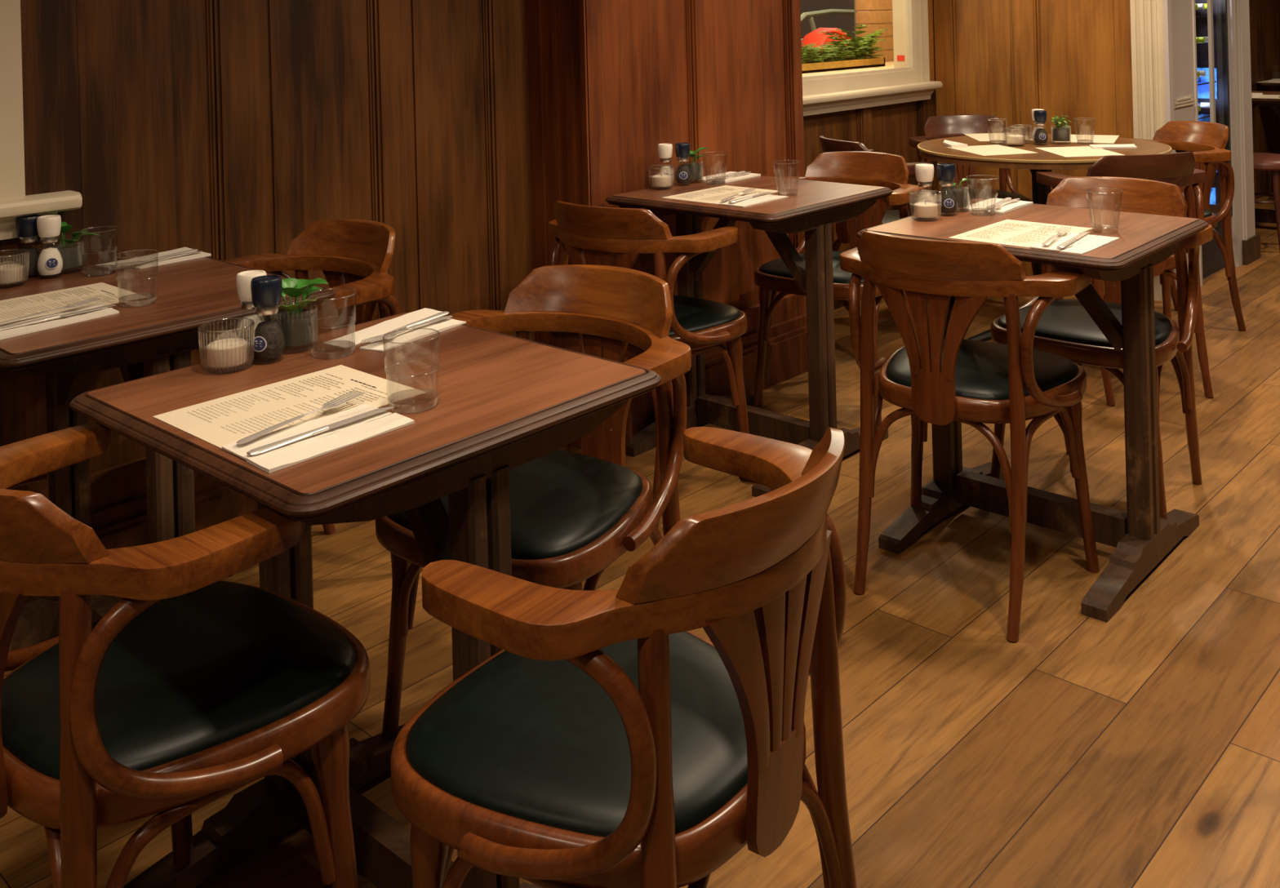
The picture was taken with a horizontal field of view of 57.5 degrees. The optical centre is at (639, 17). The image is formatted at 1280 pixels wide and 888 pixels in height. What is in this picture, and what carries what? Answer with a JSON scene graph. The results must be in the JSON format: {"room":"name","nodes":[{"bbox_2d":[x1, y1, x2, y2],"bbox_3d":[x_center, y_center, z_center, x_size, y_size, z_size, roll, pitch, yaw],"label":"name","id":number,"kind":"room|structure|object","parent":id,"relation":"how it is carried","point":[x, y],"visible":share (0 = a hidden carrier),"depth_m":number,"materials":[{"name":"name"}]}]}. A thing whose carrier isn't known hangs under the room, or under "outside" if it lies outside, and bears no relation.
{"room":"restaurant dining room","nodes":[
{"label":"restaurant dining room","id":0,"kind":"room"},
{"bbox_2d":[0,0,534,604],"bbox_3d":[-2.047,0.524,1.893,0.145,1.635,4.930,-2,0,43],"label":"wall","id":1,"kind":"structure","parent":0,"point":[224,130],"depth_m":3.03,"materials":[{"name":"brown wood"}]},
{"bbox_2d":[0,0,25,199],"bbox_3d":[-2.570,0.204,1.365,0.140,2.300,3.455,-2,0,43],"label":"window","id":2,"kind":"structure","parent":1,"relation":"in","point":[12,181],"depth_m":2.54,"materials":[{"name":"beige paint"}]},
{"bbox_2d":[0,190,82,239],"bbox_3d":[-2.516,0.467,1.375,0.175,0.086,3.535,-2,0,43],"label":"trim","id":3,"kind":"structure","parent":1,"relation":"attached to","point":[48,203],"depth_m":2.54,"materials":[{"name":"beige paint"}]},
{"bbox_2d":[525,0,591,448],"bbox_3d":[-0.275,0.487,3.602,0.380,1.620,0.048,-2,0,43],"label":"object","id":4,"kind":"structure","parent":1,"relation":"attached to","point":[557,29],"depth_m":3.58,"materials":[{"name":"brown wood"}]},
{"bbox_2d":[0,192,1279,887],"bbox_3d":[2.159,1.258,3.492,6.700,0.050,13.000,-2,0,43],"label":"floor","id":5,"kind":"structure","parent":0,"point":[1140,748],"depth_m":2.26,"materials":[{"name":"brown wood"}]},
{"bbox_2d":[0,257,335,650],"bbox_3d":[-1.056,0.936,2.352,0.690,0.760,0.630,-2,0,43],"label":"dining table","id":6,"kind":"object","parent":5,"relation":"on","point":[148,336],"visible":0.52,"depth_m":2.21,"materials":[{"name":"brown wood"}]},
{"bbox_2d":[0,248,28,288],"bbox_3d":[-1.327,0.528,2.448,0.084,0.069,0.084,-2,0,43],"label":"holder","id":7,"kind":"object","parent":6,"relation":"on","point":[10,249],"visible":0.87,"depth_m":2.44,"materials":[{"name":"clear glass"}]},
{"bbox_2d":[0,263,22,284],"bbox_3d":[-1.327,0.535,2.448,0.058,0.037,0.058,-2,0,43],"label":"candle","id":8,"kind":"object","parent":7,"relation":"in","point":[9,273],"visible":1,"depth_m":2.43,"materials":[{"name":"beige wax"}]},
{"bbox_2d":[14,214,39,275],"bbox_3d":[-1.327,0.497,2.533,0.054,0.132,0.055,-2,0,45],"label":"pepper mill","id":9,"kind":"object","parent":6,"relation":"on","point":[26,227],"visible":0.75,"depth_m":2.52,"materials":[{"name":"black plastic"}]},
{"bbox_2d":[35,214,64,277],"bbox_3d":[-1.276,0.496,2.522,0.054,0.132,0.055,-1,0,-35],"label":"salt mill","id":10,"kind":"object","parent":6,"relation":"on","point":[50,262],"visible":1,"depth_m":2.50,"materials":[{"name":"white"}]},
{"bbox_2d":[0,304,119,339],"bbox_3d":[-1.072,0.553,2.129,0.118,0.005,0.215,-2,0,43],"label":"paper napkin","id":11,"kind":"object","parent":6,"relation":"on","point":[74,318],"visible":0.89,"depth_m":2.13,"materials":[{"name":"white paper"}]},
{"bbox_2d":[0,297,101,324],"bbox_3d":[-1.099,0.545,2.156,0.023,0.008,0.205,-2,0,34],"label":"fork","id":12,"kind":"object","parent":11,"relation":"on","point":[89,300],"visible":1,"depth_m":2.19,"materials":[{"name":"silver metal"}]},
{"bbox_2d":[0,304,115,330],"bbox_3d":[-1.067,0.548,2.134,0.017,0.006,0.215,-2,0,39],"label":"table knife","id":13,"kind":"object","parent":11,"relation":"on","point":[55,317],"visible":1,"depth_m":2.11,"materials":[{"name":"silver metal"}]},
{"bbox_2d":[0,282,146,322],"bbox_3d":[-1.152,0.557,2.269,0.215,0.001,0.297,-2,0,43],"label":"placemat","id":14,"kind":"object","parent":6,"relation":"on","point":[15,308],"visible":0.93,"depth_m":2.30,"materials":[{"name":"beige paper"}]},
{"bbox_2d":[48,222,104,274],"bbox_3d":[-1.250,0.508,2.579,0.110,0.106,0.078,-1,0,-10],"label":"potted plant","id":15,"kind":"object","parent":6,"relation":"on","point":[70,253],"visible":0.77,"depth_m":2.56,"materials":[{"name":"green plant"}]},
{"bbox_2d":[95,247,211,269],"bbox_3d":[-1.117,0.555,2.675,0.147,0.005,0.223,-2,0,43],"label":"paper napkin","id":16,"kind":"object","parent":6,"relation":"on","point":[199,255],"visible":0.8,"depth_m":2.67,"materials":[{"name":"white paper"}]},
{"bbox_2d":[0,422,370,887],"bbox_3d":[-0.629,0.903,1.477,0.544,0.808,0.509,-2,0,39],"label":"armchair","id":17,"kind":"object","parent":5,"relation":"on","point":[195,688],"visible":0.99,"depth_m":1.35,"materials":[{"name":"brown wood"}]},
{"bbox_2d":[0,581,356,779],"bbox_3d":[-0.607,0.840,1.506,0.413,0.046,0.400,-2,0,39],"label":"seat cushion","id":18,"kind":"object","parent":17,"relation":"on","point":[216,674],"depth_m":1.44,"materials":[{"name":"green leather"}]},
{"bbox_2d":[193,219,422,573],"bbox_3d":[-0.810,0.909,2.683,0.544,0.808,0.509,-2,0,40],"label":"armchair","id":19,"kind":"object","parent":5,"relation":"on","point":[353,255],"visible":0.25,"depth_m":2.85,"materials":[{"name":"brown wood"}]},
{"bbox_2d":[69,312,661,887],"bbox_3d":[-0.389,0.918,1.721,0.636,0.760,0.626,-2,0,42],"label":"dining table","id":20,"kind":"object","parent":5,"relation":"on","point":[506,402],"visible":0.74,"depth_m":1.65,"materials":[{"name":"brown wood"}]},
{"bbox_2d":[198,320,254,374],"bbox_3d":[-0.640,0.510,1.807,0.084,0.069,0.084,-2,0,43],"label":"holder","id":21,"kind":"object","parent":20,"relation":"on","point":[251,333],"visible":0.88,"depth_m":1.80,"materials":[{"name":"clear glass"}]},
{"bbox_2d":[207,337,247,368],"bbox_3d":[-0.639,0.516,1.807,0.058,0.037,0.058,-2,0,43],"label":"candle","id":22,"kind":"object","parent":21,"relation":"in","point":[224,353],"visible":0.98,"depth_m":1.79,"materials":[{"name":"beige wax"}]},
{"bbox_2d":[235,270,266,352],"bbox_3d":[-0.626,0.478,1.884,0.054,0.132,0.055,-2,0,5],"label":"salt mill","id":23,"kind":"object","parent":20,"relation":"on","point":[243,279],"visible":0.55,"depth_m":1.87,"materials":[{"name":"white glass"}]},
{"bbox_2d":[249,275,285,360],"bbox_3d":[-0.588,0.477,1.842,0.054,0.132,0.055,-2,0,14],"label":"pepper mill","id":24,"kind":"object","parent":20,"relation":"on","point":[266,290],"visible":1,"depth_m":1.82,"materials":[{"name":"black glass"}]},
{"bbox_2d":[152,364,426,453],"bbox_3d":[-0.484,0.539,1.626,0.215,0.001,0.297,-2,0,42],"label":"menu","id":25,"kind":"object","parent":20,"relation":"on","point":[220,422],"visible":0.91,"depth_m":1.63,"materials":[{"name":"beige paper"}]},
{"bbox_2d":[270,278,328,354],"bbox_3d":[-0.559,0.487,1.911,0.084,0.110,0.089,-2,0,43],"label":"potted plant","id":26,"kind":"object","parent":20,"relation":"on","point":[294,322],"visible":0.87,"depth_m":1.89,"materials":[{"name":"green plant"}]},
{"bbox_2d":[222,404,414,473],"bbox_3d":[-0.407,0.535,1.494,0.120,0.005,0.214,-2,0,43],"label":"paper napkin","id":27,"kind":"object","parent":20,"relation":"on","point":[353,433],"visible":0.96,"depth_m":1.48,"materials":[{"name":"white paper"}]},
{"bbox_2d":[235,390,364,444],"bbox_3d":[-0.446,0.527,1.541,0.023,0.008,0.205,-2,0,32],"label":"fork","id":28,"kind":"object","parent":27,"relation":"on","point":[340,401],"visible":1,"depth_m":1.56,"materials":[{"name":"silver metal"}]},
{"bbox_2d":[246,406,394,455],"bbox_3d":[-0.407,0.530,1.502,0.017,0.006,0.215,-2,0,40],"label":"table knife","id":29,"kind":"object","parent":27,"relation":"on","point":[270,446],"visible":1,"depth_m":1.48,"materials":[{"name":"silver metal"}]},
{"bbox_2d":[322,307,466,351],"bbox_3d":[-0.405,0.535,2.002,0.130,0.005,0.252,-2,0,31],"label":"paper napkin","id":30,"kind":"object","parent":20,"relation":"on","point":[410,335],"visible":0.93,"depth_m":1.98,"materials":[{"name":"white paper"}]},
{"bbox_2d":[360,311,448,343],"bbox_3d":[-0.399,0.530,1.997,0.017,0.006,0.215,-2,0,29],"label":"table knife","id":31,"kind":"object","parent":30,"relation":"on","point":[442,313],"visible":0.75,"depth_m":2.03,"materials":[{"name":"silver metal"}]},
{"bbox_2d":[361,315,452,342],"bbox_3d":[-0.389,0.527,1.975,0.023,0.008,0.205,-2,0,32],"label":"fork","id":32,"kind":"object","parent":30,"relation":"on","point":[387,336],"visible":1,"depth_m":1.93,"materials":[{"name":"silver metal"}]},
{"bbox_2d":[375,264,691,737],"bbox_3d":[-0.179,0.892,2.061,0.544,0.808,0.509,-2,0,35],"label":"armchair","id":33,"kind":"object","parent":5,"relation":"on","point":[572,515],"visible":0.56,"depth_m":2.05,"materials":[{"name":"brown wood"}]},
{"bbox_2d":[388,449,643,559],"bbox_3d":[-0.202,0.830,2.030,0.413,0.046,0.400,-2,0,35],"label":"seat cushion","id":34,"kind":"object","parent":33,"relation":"on","point":[565,505],"depth_m":1.94,"materials":[{"name":"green leather"}]},
{"bbox_2d":[390,426,857,887],"bbox_3d":[-0.005,0.887,1.364,0.509,0.808,0.544,-2,0,37],"label":"armchair","id":35,"kind":"object","parent":5,"relation":"on","point":[607,742],"visible":1,"depth_m":1.22,"materials":[{"name":"brown wood"}]},
{"bbox_2d":[405,631,747,837],"bbox_3d":[-0.037,0.825,1.387,0.400,0.046,0.413,-2,0,37],"label":"seat cushion","id":36,"kind":"object","parent":35,"relation":"on","point":[515,746],"depth_m":1.29,"materials":[{"name":"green leather"}]},
{"bbox_2d":[548,200,749,527],"bbox_3d":[0.023,0.888,3.213,0.544,0.808,0.509,-2,0,38],"label":"armchair","id":37,"kind":"object","parent":5,"relation":"on","point":[703,325],"visible":0.42,"depth_m":3.04,"materials":[{"name":"brown wood"}]},
{"bbox_2d":[669,294,741,336],"bbox_3d":[0.044,0.825,3.243,0.413,0.046,0.400,-2,0,38],"label":"seat cushion","id":38,"kind":"object","parent":37,"relation":"on","point":[695,317],"depth_m":3.16,"materials":[{"name":"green leather"}]},
{"bbox_2d":[604,173,893,497],"bbox_3d":[0.337,0.901,3.492,0.636,0.760,0.626,-2,0,43],"label":"dining table","id":39,"kind":"object","parent":5,"relation":"on","point":[817,206],"visible":0.73,"depth_m":3.36,"materials":[{"name":"brown wood"}]},
{"bbox_2d":[657,143,673,183],"bbox_3d":[0.080,0.462,3.646,0.054,0.132,0.055,-2,0,-1],"label":"salt mill","id":40,"kind":"object","parent":39,"relation":"on","point":[664,151],"visible":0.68,"depth_m":3.63,"materials":[{"name":"white ceramic"}]},
{"bbox_2d":[675,142,692,183],"bbox_3d":[0.135,0.460,3.655,0.054,0.132,0.055,-2,0,2],"label":"pepper mill","id":41,"kind":"object","parent":39,"relation":"on","point":[683,175],"visible":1,"depth_m":3.64,"materials":[{"name":"black glass"}]},
{"bbox_2d":[681,146,710,182],"bbox_3d":[0.173,0.471,3.725,0.078,0.107,0.094,-2,0,43],"label":"potted plant","id":42,"kind":"object","parent":39,"relation":"on","point":[695,169],"visible":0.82,"depth_m":3.70,"materials":[{"name":"green plant"}]},
{"bbox_2d":[662,185,780,204],"bbox_3d":[0.242,0.522,3.442,0.215,0.001,0.297,-2,0,43],"label":"placemat","id":43,"kind":"object","parent":39,"relation":"on","point":[711,195],"visible":0.88,"depth_m":3.44,"materials":[{"name":"beige paper"}]},
{"bbox_2d":[694,171,760,182],"bbox_3d":[0.280,0.518,3.788,0.140,0.007,0.210,-2,0,43],"label":"paper napkin","id":44,"kind":"object","parent":39,"relation":"on","point":[730,179],"visible":0.83,"depth_m":3.76,"materials":[{"name":"white paper"}]},
{"bbox_2d":[713,193,788,207],"bbox_3d":[0.317,0.518,3.316,0.112,0.005,0.213,-2,0,43],"label":"paper napkin","id":45,"kind":"object","parent":39,"relation":"on","point":[765,197],"visible":0.9,"depth_m":3.30,"materials":[{"name":"white paper"}]},
{"bbox_3d":[0.066,0.493,3.591,0.081,0.069,0.081,-2,0,43],"label":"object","id":46,"kind":"object","parent":39,"relation":"on","visible":0},
{"bbox_2d":[652,174,671,186],"bbox_3d":[0.066,0.500,3.591,0.058,0.037,0.058,-2,0,43],"label":"candle","id":47,"kind":"object","parent":46,"relation":"in","point":[658,180],"visible":1,"depth_m":3.57,"materials":[{"name":"beige wax"}]},
{"bbox_2d":[753,151,923,426],"bbox_3d":[0.650,0.873,3.836,0.544,0.808,0.509,-2,0,38],"label":"armchair","id":48,"kind":"object","parent":5,"relation":"on","point":[889,171],"visible":0.41,"depth_m":3.84,"materials":[{"name":"brown wood"}]},
{"bbox_2d":[759,250,863,284],"bbox_3d":[0.625,0.811,3.806,0.413,0.046,0.400,-2,0,38],"label":"seat cushion","id":49,"kind":"object","parent":48,"relation":"on","point":[775,271],"depth_m":3.71,"materials":[{"name":"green leather"}]},
{"bbox_2d":[819,135,937,297],"bbox_3d":[0.967,0.865,4.568,0.509,0.808,0.544,-1,0,-18],"label":"armchair","id":50,"kind":"object","parent":5,"relation":"on","point":[828,144],"visible":0.2,"depth_m":4.47,"materials":[{"name":"brown wood"}]},
{"bbox_2d":[855,209,909,223],"bbox_3d":[1.001,0.802,4.580,0.400,0.046,0.413,-1,0,-18],"label":"seat cushion","id":51,"kind":"object","parent":50,"relation":"on","point":[890,215],"depth_m":4.57,"materials":[{"name":"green leather"}]},
{"bbox_2d":[840,230,1099,642],"bbox_3d":[0.749,0.869,2.660,0.544,0.808,0.509,-2,0,38],"label":"armchair","id":52,"kind":"object","parent":5,"relation":"on","point":[937,380],"visible":0.99,"depth_m":2.50,"materials":[{"name":"brown wood"}]},
{"bbox_2d":[885,337,1078,399],"bbox_3d":[0.770,0.806,2.690,0.413,0.046,0.400,-2,0,38],"label":"seat cushion","id":53,"kind":"object","parent":52,"relation":"on","point":[981,369],"depth_m":2.59,"materials":[{"name":"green leather"}]},
{"bbox_2d":[908,114,1034,275],"bbox_3d":[1.482,0.852,5.144,0.544,0.808,0.509,-2,0,0],"label":"armchair","id":54,"kind":"object","parent":5,"relation":"on","point":[952,125],"visible":0.21,"depth_m":5.33,"materials":[{"name":"brown wood"}]},
{"bbox_2d":[856,198,1208,622],"bbox_3d":[0.966,0.883,2.839,0.636,0.760,0.626,-2,0,42],"label":"dining table","id":55,"kind":"object","parent":5,"relation":"on","point":[1141,539],"visible":0.75,"depth_m":2.70,"materials":[{"name":"brown wood"}]},
{"bbox_2d":[915,163,935,203],"bbox_3d":[0.732,0.444,2.997,0.054,0.132,0.055,-2,0,-1],"label":"salt mill","id":56,"kind":"object","parent":55,"relation":"on","point":[924,172],"visible":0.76,"depth_m":2.98,"materials":[{"name":"white ceramic"}]},
{"bbox_2d":[908,191,942,221],"bbox_3d":[0.719,0.475,2.939,0.081,0.069,0.081,-2,0,43],"label":"candle holder","id":57,"kind":"object","parent":55,"relation":"on","point":[908,192],"visible":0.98,"depth_m":2.93,"materials":[{"name":"clear glass"}]},
{"bbox_2d":[913,200,937,217],"bbox_3d":[0.720,0.482,2.939,0.058,0.037,0.058,-2,0,43],"label":"candle","id":58,"kind":"object","parent":57,"relation":"in","point":[922,210],"visible":1,"depth_m":2.92,"materials":[{"name":"beige wax"}]},
{"bbox_2d":[936,163,956,215],"bbox_3d":[0.787,0.442,2.998,0.054,0.132,0.055,-2,0,2],"label":"pepper mill","id":59,"kind":"object","parent":55,"relation":"on","point":[945,171],"visible":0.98,"depth_m":2.98,"materials":[{"name":"black plastic"}]},
{"bbox_2d":[940,177,973,211],"bbox_3d":[0.837,0.467,3.063,0.092,0.080,0.075,-2,0,4],"label":"potted plant","id":60,"kind":"object","parent":55,"relation":"on","point":[961,194],"visible":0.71,"depth_m":3.04,"materials":[{"name":"green plant"}]},
{"bbox_2d":[960,198,1033,213],"bbox_3d":[0.951,0.500,3.101,0.120,0.007,0.200,-2,0,43],"label":"paper napkin","id":61,"kind":"object","parent":55,"relation":"on","point":[1014,205],"visible":0.78,"depth_m":3.08,"materials":[{"name":"white paper"}]},
{"bbox_2d":[948,219,1091,248],"bbox_3d":[0.892,0.504,2.728,0.215,0.001,0.297,-2,0,43],"label":"placemat","id":62,"kind":"object","parent":55,"relation":"on","point":[1006,232],"visible":0.94,"depth_m":2.73,"materials":[{"name":"beige paper"}]},
{"bbox_2d":[1029,232,1119,254],"bbox_3d":[0.965,0.500,2.587,0.115,0.005,0.208,-2,0,43],"label":"paper napkin","id":63,"kind":"object","parent":55,"relation":"on","point":[1086,243],"visible":0.9,"depth_m":2.58,"materials":[{"name":"white paper"}]},
{"bbox_2d":[916,133,1172,365],"bbox_3d":[1.540,0.869,4.458,0.917,0.759,0.917,-2,0,43],"label":"round table","id":64,"kind":"object","parent":5,"relation":"on","point":[935,149],"visible":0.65,"depth_m":4.29,"materials":[{"name":"brown wood"}]},
{"bbox_2d":[946,144,1037,155],"bbox_3d":[1.310,0.495,4.356,0.215,0.001,0.297,-1,0,-11],"label":"placemat","id":65,"kind":"object","parent":64,"relation":"on","point":[993,149],"visible":1,"depth_m":4.34,"materials":[{"name":"beige paper"}]},
{"bbox_2d":[964,133,1032,141],"bbox_3d":[1.470,0.492,4.796,0.215,0.001,0.297,-2,0,3],"label":"placemat","id":66,"kind":"object","parent":64,"relation":"on","point":[982,136],"visible":0.76,"depth_m":4.80,"materials":[{"name":"beige paper"}]},
{"bbox_2d":[1033,110,1048,142],"bbox_3d":[1.540,0.424,4.486,0.054,0.132,0.055,-2,0,5],"label":"pepper mill","id":67,"kind":"object","parent":64,"relation":"on","point":[1040,116],"visible":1,"depth_m":4.47,"materials":[{"name":"black glass"}]},
{"bbox_2d":[1050,115,1071,141],"bbox_3d":[1.627,0.434,4.510,0.075,0.108,0.075,-1,0,-13],"label":"potted plant","id":68,"kind":"object","parent":64,"relation":"on","point":[1061,134],"visible":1,"depth_m":4.49,"materials":[{"name":"green plant"}]},
{"bbox_2d":[1035,146,1124,157],"bbox_3d":[1.596,0.488,4.245,0.215,0.001,0.297,-1,0,-1],"label":"placemat","id":69,"kind":"object","parent":64,"relation":"on","point":[1076,151],"visible":0.97,"depth_m":4.23,"materials":[{"name":"beige paper"}]},
{"bbox_2d":[1054,134,1119,143],"bbox_3d":[1.782,0.483,4.646,0.215,0.001,0.297,-2,0,26],"label":"placemat","id":70,"kind":"object","parent":64,"relation":"on","point":[1096,138],"visible":0.8,"depth_m":4.63,"materials":[{"name":"beige paper"}]},
{"bbox_2d":[1089,143,1137,148],"bbox_3d":[1.761,0.480,4.336,0.168,0.007,0.088,-2,0,8],"label":"paper napkin","id":71,"kind":"object","parent":64,"relation":"on","point":[1129,145],"visible":1,"depth_m":4.33,"materials":[{"name":"white paper"}]},
{"bbox_3d":[1.438,0.458,4.475,0.081,0.069,0.081,-2,0,43],"label":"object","id":72,"kind":"object","parent":64,"relation":"on","visible":0},
{"bbox_2d":[1007,133,1022,144],"bbox_3d":[1.439,0.465,4.475,0.058,0.037,0.058,-2,0,43],"label":"candle","id":73,"kind":"object","parent":72,"relation":"in","point":[1015,139],"visible":1,"depth_m":4.45,"materials":[{"name":"beige wax"}]},
{"bbox_2d":[990,176,1213,519],"bbox_3d":[1.206,0.857,3.084,0.544,0.808,0.509,-2,0,43],"label":"armchair","id":74,"kind":"object","parent":5,"relation":"on","point":[1064,328],"visible":0.52,"depth_m":3.07,"materials":[{"name":"brown wood"}]},
{"bbox_2d":[997,298,1171,347],"bbox_3d":[1.179,0.795,3.056,0.413,0.046,0.400,-2,0,43],"label":"seat cushion","id":75,"kind":"object","parent":74,"relation":"on","point":[1064,323],"depth_m":2.96,"materials":[{"name":"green leather"}]},
{"bbox_2d":[1035,151,1213,405],"bbox_3d":[1.646,0.847,4.007,0.544,0.808,0.509,-1,0,-8],"label":"armchair","id":76,"kind":"object","parent":5,"relation":"on","point":[1178,169],"visible":0.27,"depth_m":3.81,"materials":[{"name":"brown wood"}]},
{"bbox_2d":[1140,120,1246,331],"bbox_3d":[2.087,0.836,4.674,0.509,0.808,0.544,-1,0,-17],"label":"armchair","id":77,"kind":"object","parent":5,"relation":"on","point":[1207,140],"visible":0.34,"depth_m":4.56,"materials":[{"name":"brown wood"}]},
{"bbox_2d":[1186,206,1212,217],"bbox_3d":[2.049,0.774,4.663,0.400,0.046,0.413,-1,0,-17],"label":"seat cushion","id":78,"kind":"object","parent":77,"relation":"on","point":[1207,214],"depth_m":4.56,"materials":[{"name":"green leather"}]},
{"bbox_2d":[1195,0,1232,279],"bbox_3d":[2.517,0.126,5.688,0.595,2.200,0.495,-2,0,43],"label":"glass door","id":79,"kind":"structure","parent":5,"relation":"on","point":[1212,56],"depth_m":5.69,"materials":[{"name":"black"}]},
{"bbox_2d":[1251,90,1279,223],"bbox_3d":[3.554,0.820,6.633,0.636,0.760,0.626,-2,0,42],"label":"dining table","id":80,"kind":"object","parent":5,"relation":"on","point":[1264,215],"visible":0.04,"depth_m":6.61,"materials":[{"name":"brown wood"}]},
{"bbox_2d":[1253,152,1279,250],"bbox_3d":[3.282,0.968,6.165,0.394,0.482,0.394,-2,0,43],"label":"stool","id":81,"kind":"object","parent":5,"relation":"on","point":[1261,161],"visible":0.48,"depth_m":6.01,"materials":[{"name":"brown wood"}]},
{"bbox_2d":[1259,82,1279,200],"bbox_3d":[4.480,0.797,7.615,0.636,0.760,0.626,-2,0,42],"label":"dining table","id":82,"kind":"object","parent":5,"relation":"on","point":[1272,86],"visible":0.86,"depth_m":7.58,"materials":[{"name":"brown wood"}]},
{"bbox_2d":[586,0,808,435],"bbox_3d":[0.207,0.467,3.906,0.145,1.635,1.093,-2,0,43],"label":"wall pier","id":83,"kind":"object","parent":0,"point":[721,77],"visible":0.54,"depth_m":3.90,"materials":[{"name":"brown wood"}]},
{"bbox_2d":[802,0,936,90],"bbox_3d":[0.803,-0.029,5.854,0.939,2.200,2.977,-2,0,43],"label":"wall","id":84,"kind":"structure","parent":0,"point":[899,8],"depth_m":5.72,"materials":[{"name":"beige paint"}]},
{"bbox_2d":[801,27,852,51],"bbox_3d":[1.047,0.160,6.410,0.164,0.209,0.420,-2,0,43],"label":"shoulder bag","id":85,"kind":"object","parent":84,"relation":"on","point":[813,37],"visible":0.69,"depth_m":6.31,"materials":[{"name":"red fabric"}]},
{"bbox_2d":[801,57,885,73],"bbox_3d":[0.706,0.250,5.641,0.140,0.045,1.570,-2,0,43],"label":"planter box","id":86,"kind":"object","parent":84,"relation":"on","point":[875,61],"visible":0.34,"depth_m":5.87,"materials":[{"name":"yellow wood"}]},
{"bbox_2d":[801,43,825,63],"bbox_3d":[0.785,0.181,5.717,0.195,0.122,0.415,-2,0,43],"label":"fern","id":87,"kind":"object","parent":86,"relation":"in","point":[815,50],"visible":0.31,"depth_m":5.72,"materials":[{"name":"green plant"}]},
{"bbox_2d":[802,47,840,62],"bbox_3d":[0.880,0.195,5.836,0.214,0.090,0.322,-2,0,43],"label":"fern","id":88,"kind":"object","parent":86,"relation":"in","point":[824,57],"visible":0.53,"depth_m":5.81,"materials":[{"name":"green plant"}]},
{"bbox_2d":[816,40,867,62],"bbox_3d":[0.994,0.178,5.940,0.202,0.118,0.395,-2,0,43],"label":"fern","id":89,"kind":"object","parent":86,"relation":"in","point":[840,55],"visible":0.62,"depth_m":5.94,"materials":[{"name":"green plant"}]},
{"bbox_2d":[817,24,887,60],"bbox_3d":[1.127,0.135,6.102,0.239,0.197,0.503,-2,0,43],"label":"fern","id":90,"kind":"object","parent":86,"relation":"in","point":[868,41],"visible":0.76,"depth_m":6.08,"materials":[{"name":"green plant"}]},
{"bbox_2d":[803,90,938,309],"bbox_3d":[0.878,0.826,5.220,0.145,0.885,1.727,-2,0,43],"label":"wall","id":91,"kind":"structure","parent":0,"point":[886,129],"depth_m":5.46,"materials":[{"name":"brown wood"}]},
{"bbox_2d":[802,80,942,115],"bbox_3d":[0.858,0.374,5.193,0.170,0.086,1.677,-2,0,43],"label":"trim","id":92,"kind":"structure","parent":91,"relation":"attached to","point":[830,102],"depth_m":5.29,"materials":[{"name":"beige paint"}]},
{"bbox_2d":[855,0,893,62],"bbox_3d":[1.383,-0.143,6.747,0.093,2.000,0.358,-2,0,43],"label":"brick pillar","id":93,"kind":"structure","parent":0,"point":[877,14],"depth_m":6.65,"materials":[{"name":"beige"}]},
{"bbox_2d":[933,0,1133,293],"bbox_3d":[1.857,0.426,5.519,0.975,1.635,0.135,-2,0,43],"label":"wall","id":94,"kind":"structure","parent":0,"point":[1005,60],"depth_m":5.48,"materials":[{"name":"brown wood"}]},
{"bbox_2d":[1129,0,1173,302],"bbox_3d":[2.263,0.082,5.146,0.150,2.300,0.150,-2,0,43],"label":"trim","id":95,"kind":"structure","parent":94,"relation":"attached to","point":[1146,15],"depth_m":5.11,"materials":[{"name":"beige paint"}]},
{"bbox_2d":[1162,0,1202,289],"bbox_3d":[2.377,0.079,5.217,0.100,2.300,0.380,-2,0,43],"label":"trim","id":96,"kind":"structure","parent":94,"relation":"attached to","point":[1180,44],"depth_m":5.20,"materials":[{"name":"grey paint"}]},
{"bbox_2d":[1173,94,1194,109],"bbox_3d":[2.430,0.378,5.208,0.008,0.048,0.250,-2,0,43],"label":"air vent","id":97,"kind":"object","parent":94,"relation":"attached to","point":[1188,100],"visible":1,"depth_m":5.20,"materials":[{"name":"grey paint"}]},
{"bbox_2d":[1248,0,1279,199],"bbox_3d":[3.581,-0.175,7.258,0.100,2.750,3.120,-2,0,43],"label":"wall","id":98,"kind":"structure","parent":0,"point":[1264,15],"depth_m":7.79,"materials":[{"name":"brown wood"}]},
{"bbox_2d":[1226,0,1255,266],"bbox_3d":[2.784,0.069,5.943,0.536,2.300,0.245,-2,0,43],"label":"trim","id":99,"kind":"structure","parent":98,"relation":"attached to","point":[1242,219],"depth_m":5.73,"materials":[{"name":"grey paint"}]},
{"bbox_2d":[1242,233,1261,265],"bbox_3d":[2.852,1.158,5.980,0.540,0.120,0.225,-2,0,43],"label":"trim","id":100,"kind":"structure","parent":98,"relation":"attached to","point":[1251,246],"depth_m":5.77,"materials":[{"name":"brown wood"}]},
{"bbox_3d":[0.913,-0.919,4.546,1.230,1.130,12.900,-2,0,43],"label":"wall","id":101,"kind":"structure","parent":0,"visible":0},
{"bbox_2d":[802,0,935,95],"bbox_3d":[0.855,-0.334,5.248,0.118,1.395,1.777,-2,0,43],"label":"window","id":102,"kind":"structure","parent":101,"relation":"in","point":[917,68],"depth_m":5.67,"materials":[{"name":"beige paint"}]},
{"label":"outside","id":103,"kind":"structure","parent":0,"visible":0},
{"bbox_3d":[-0.398,1.366,8.308,5.970,0.080,7.500,-2,0,43],"label":"floor","id":104,"kind":"structure","parent":103,"visible":0},
{"bbox_2d":[800,8,854,39],"bbox_3d":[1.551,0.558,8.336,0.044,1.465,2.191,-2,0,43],"label":"bicycle","id":105,"kind":"object","parent":104,"relation":"on","point":[840,11],"visible":0.05,"depth_m":7.99,"materials":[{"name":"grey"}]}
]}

